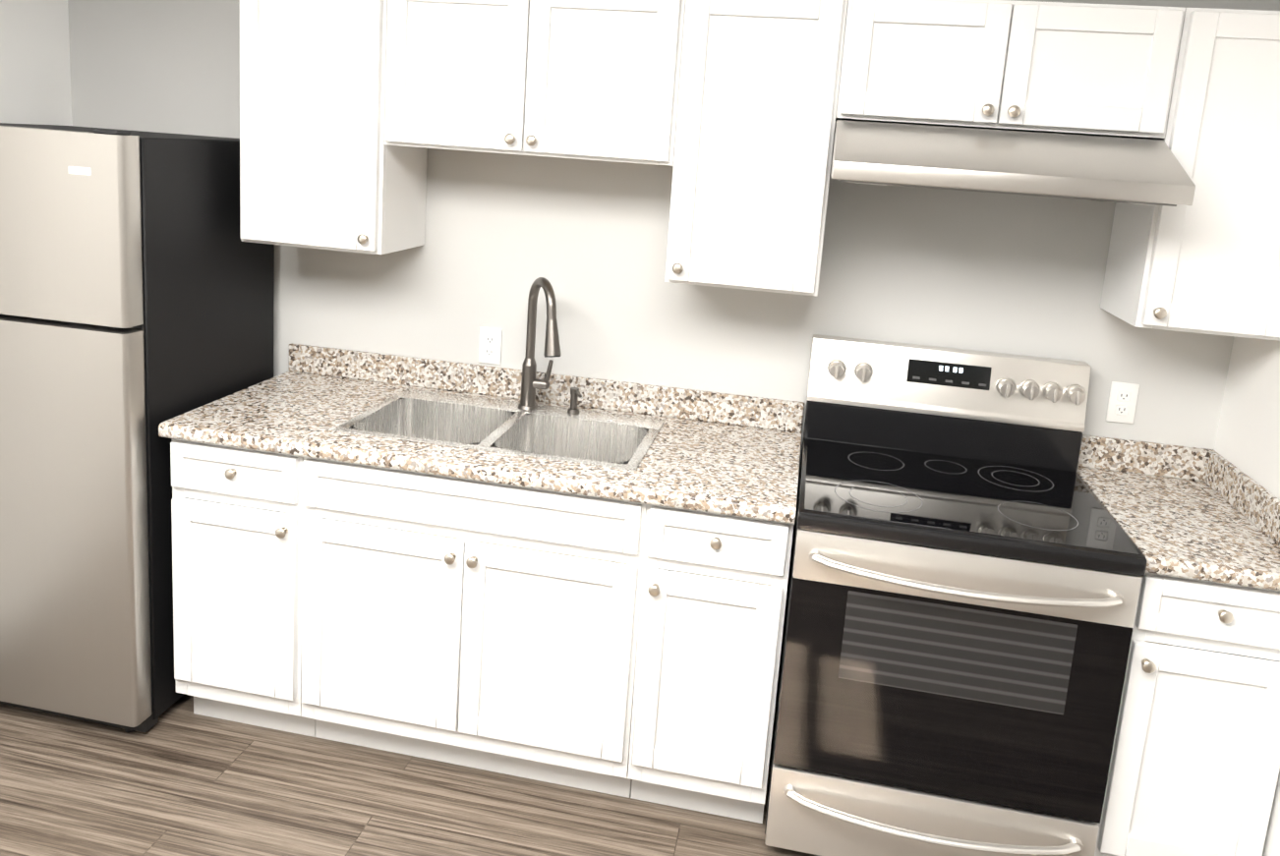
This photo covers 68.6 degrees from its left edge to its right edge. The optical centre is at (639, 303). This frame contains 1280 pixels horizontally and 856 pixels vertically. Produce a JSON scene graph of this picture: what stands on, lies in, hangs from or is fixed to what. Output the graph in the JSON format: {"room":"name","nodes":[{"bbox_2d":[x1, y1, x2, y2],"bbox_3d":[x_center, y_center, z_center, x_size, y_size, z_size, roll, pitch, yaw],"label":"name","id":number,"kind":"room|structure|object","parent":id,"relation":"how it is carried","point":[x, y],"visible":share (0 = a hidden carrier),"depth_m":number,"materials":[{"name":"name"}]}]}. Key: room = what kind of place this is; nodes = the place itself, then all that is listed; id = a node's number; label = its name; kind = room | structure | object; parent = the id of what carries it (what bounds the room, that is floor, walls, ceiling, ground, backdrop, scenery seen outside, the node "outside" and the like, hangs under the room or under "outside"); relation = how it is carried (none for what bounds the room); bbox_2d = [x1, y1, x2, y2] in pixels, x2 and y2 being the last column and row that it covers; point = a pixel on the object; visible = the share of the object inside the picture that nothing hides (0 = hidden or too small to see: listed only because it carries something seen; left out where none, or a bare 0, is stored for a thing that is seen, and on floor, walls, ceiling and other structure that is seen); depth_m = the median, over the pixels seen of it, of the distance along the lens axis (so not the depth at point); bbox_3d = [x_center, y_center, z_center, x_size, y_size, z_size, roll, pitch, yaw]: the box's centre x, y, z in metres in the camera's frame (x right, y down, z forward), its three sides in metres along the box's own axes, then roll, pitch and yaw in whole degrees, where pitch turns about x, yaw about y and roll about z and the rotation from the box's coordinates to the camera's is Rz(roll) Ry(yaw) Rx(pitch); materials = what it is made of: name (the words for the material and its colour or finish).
{"room":"kitchen","nodes":[
{"label":"kitchen","id":0,"kind":"room"},
{"bbox_2d":[0,0,71,125],"bbox_3d":[-2.436,0.131,0.774,0.100,2.620,5.000,6,10,10],"label":"wall","id":1,"kind":"structure","parent":0,"point":[34,68],"depth_m":2.96,"materials":[{"name":"grey paint"}]},
{"bbox_2d":[0,694,818,855],"bbox_3d":[0.299,1.751,0.503,5.872,0.100,5.200,6,10,10],"label":"floor","id":2,"kind":"structure","parent":0,"point":[180,778],"depth_m":2.43,"materials":[{"name":"wood"}]},
{"bbox_2d":[0,122,274,732],"bbox_3d":[-1.644,0.316,2.804,0.756,1.678,0.742,6,10,10],"label":"refrigerator","id":3,"kind":"object","parent":2,"relation":"on","point":[137,282],"visible":0.79,"depth_m":2.51,"materials":[{"name":"silver metal"}]},
{"bbox_2d":[170,438,315,737],"bbox_3d":[-1.051,0.759,2.842,0.388,0.876,0.658,6,10,10],"label":"base cabinet","id":4,"kind":"object","parent":2,"relation":"on","point":[237,542],"visible":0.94,"depth_m":2.55,"materials":[{"name":"white wood"}]},
{"bbox_2d":[301,431,647,798],"bbox_3d":[-0.410,0.823,2.729,0.919,0.876,0.658,6,10,10],"label":"base cabinet","id":5,"kind":"object","parent":2,"relation":"on","point":[483,625],"visible":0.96,"depth_m":2.43,"materials":[{"name":"white wood"}]},
{"bbox_2d":[158,343,804,523],"bbox_3d":[-0.395,0.326,2.654,1.678,0.131,0.644,6,10,10],"label":"countertop","id":6,"kind":"structure","parent":5,"relation":"on","point":[724,453],"depth_m":2.61,"materials":[{"name":"stone"}]},
{"bbox_2d":[332,388,665,470],"bbox_3d":[-0.385,0.450,2.701,0.838,0.215,0.466,6,10,10],"label":"sink","id":7,"kind":"object","parent":6,"relation":"in","point":[589,437],"visible":0.4,"depth_m":2.80,"materials":[{"name":"silver metal"}]},
{"bbox_2d":[567,387,581,414],"bbox_3d":[-0.195,0.294,2.821,0.051,0.076,0.060,6,10,10],"label":"soap dispenser","id":8,"kind":"object","parent":7,"relation":"on","point":[575,394],"visible":1,"depth_m":2.82,"materials":[{"name":"silver metal"}]},
{"bbox_2d":[517,277,561,410],"bbox_3d":[-0.291,0.129,2.748,0.165,0.413,0.201,6,10,10],"label":"faucet","id":9,"kind":"object","parent":6,"relation":"on","point":[530,382],"visible":1,"depth_m":2.81,"materials":[{"name":"silver metal"}]},
{"bbox_2d":[627,504,793,823],"bbox_3d":[0.216,0.886,2.618,0.356,0.876,0.658,6,10,10],"label":"base cabinet","id":10,"kind":"object","parent":2,"relation":"on","point":[714,590],"visible":0.92,"depth_m":2.32,"materials":[{"name":"white wood"}]},
{"bbox_2d":[764,334,1147,855],"bbox_3d":[0.771,0.780,2.450,0.757,1.216,0.738,6,10,10],"label":"range","id":11,"kind":"object","parent":2,"relation":"on","point":[967,565],"visible":1,"depth_m":2.21,"materials":[{"name":"silver metal"}]},
{"bbox_2d":[1094,573,1279,855],"bbox_3d":[1.320,0.996,2.422,0.360,0.876,0.658,6,10,10],"label":"base cabinet","id":12,"kind":"object","parent":2,"relation":"on","point":[1194,767],"visible":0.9,"depth_m":2.12,"materials":[{"name":"white wood"}]},
{"bbox_2d":[1076,434,1279,590],"bbox_3d":[1.355,0.501,2.344,0.362,0.131,0.644,6,10,10],"label":"countertop","id":13,"kind":"structure","parent":12,"relation":"on","point":[1201,514],"depth_m":2.35,"materials":[{"name":"stone"}]},
{"bbox_2d":[67,0,1279,707],"bbox_3d":[0.870,0.022,2.747,5.872,2.620,0.100,6,10,10],"label":"wall","id":14,"kind":"structure","parent":0,"point":[964,269],"depth_m":2.84,"materials":[{"name":"grey paint"}]},
{"bbox_2d":[239,0,427,254],"bbox_3d":[-0.901,-0.555,2.764,0.440,0.762,0.350,6,10,10],"label":"upper cabinet","id":15,"kind":"object","parent":14,"relation":"attached to","point":[322,166],"visible":1,"depth_m":2.64,"materials":[{"name":"white paint"}]},
{"bbox_2d":[478,326,502,364],"bbox_3d":[-0.474,0.133,2.967,0.072,0.116,0.010,6,10,10],"label":"electrical outlet","id":16,"kind":"object","parent":14,"relation":"attached to","point":[490,349],"visible":1,"depth_m":2.96,"materials":[{"name":"white plastic"}]},
{"bbox_2d":[384,0,685,166],"bbox_3d":[-0.274,-0.645,2.628,0.816,0.452,0.350,6,10,10],"label":"upper cabinet","id":17,"kind":"object","parent":14,"relation":"attached to","point":[594,80],"visible":0.96,"depth_m":2.49,"materials":[{"name":"white paint"}]},
{"bbox_2d":[664,0,847,296],"bbox_3d":[0.315,-0.433,2.548,0.406,0.762,0.350,6,10,10],"label":"upper cabinet","id":18,"kind":"object","parent":14,"relation":"attached to","point":[758,90],"visible":1,"depth_m":2.41,"materials":[{"name":"white paint"}]},
{"bbox_2d":[835,0,1185,139],"bbox_3d":[0.910,-0.601,2.407,0.772,0.302,0.350,6,10,10],"label":"upper cabinet","id":19,"kind":"object","parent":14,"relation":"attached to","point":[1093,69],"visible":1,"depth_m":2.26,"materials":[{"name":"white paint"}]},
{"bbox_2d":[829,119,1195,206],"bbox_3d":[0.875,-0.359,2.350,0.770,0.150,0.545,6,10,10],"label":"range hood","id":20,"kind":"object","parent":14,"relation":"attached to","point":[1138,171],"visible":0.96,"depth_m":2.15,"materials":[{"name":"silver metal"}]},
{"bbox_2d":[1105,381,1139,423],"bbox_3d":[1.356,0.278,2.636,0.072,0.116,0.010,6,10,10],"label":"electrical outlet","id":21,"kind":"object","parent":14,"relation":"attached to","point":[1123,399],"visible":1,"depth_m":2.63,"materials":[{"name":"white plastic"}]},
{"bbox_2d":[1100,7,1279,341],"bbox_3d":[1.444,-0.320,2.348,0.348,0.762,0.350,6,10,10],"label":"upper cabinet","id":22,"kind":"object","parent":14,"relation":"attached to","point":[1207,261],"visible":0.96,"depth_m":2.23,"materials":[{"name":"white paint"}]},
{"bbox_2d":[1214,336,1279,855],"bbox_3d":[1.571,0.192,2.046,0.100,2.620,1.050,6,10,10],"label":"wall","id":23,"kind":"structure","parent":0,"point":[1248,439],"depth_m":2.40,"materials":[{"name":"grey paint"}]}
]}

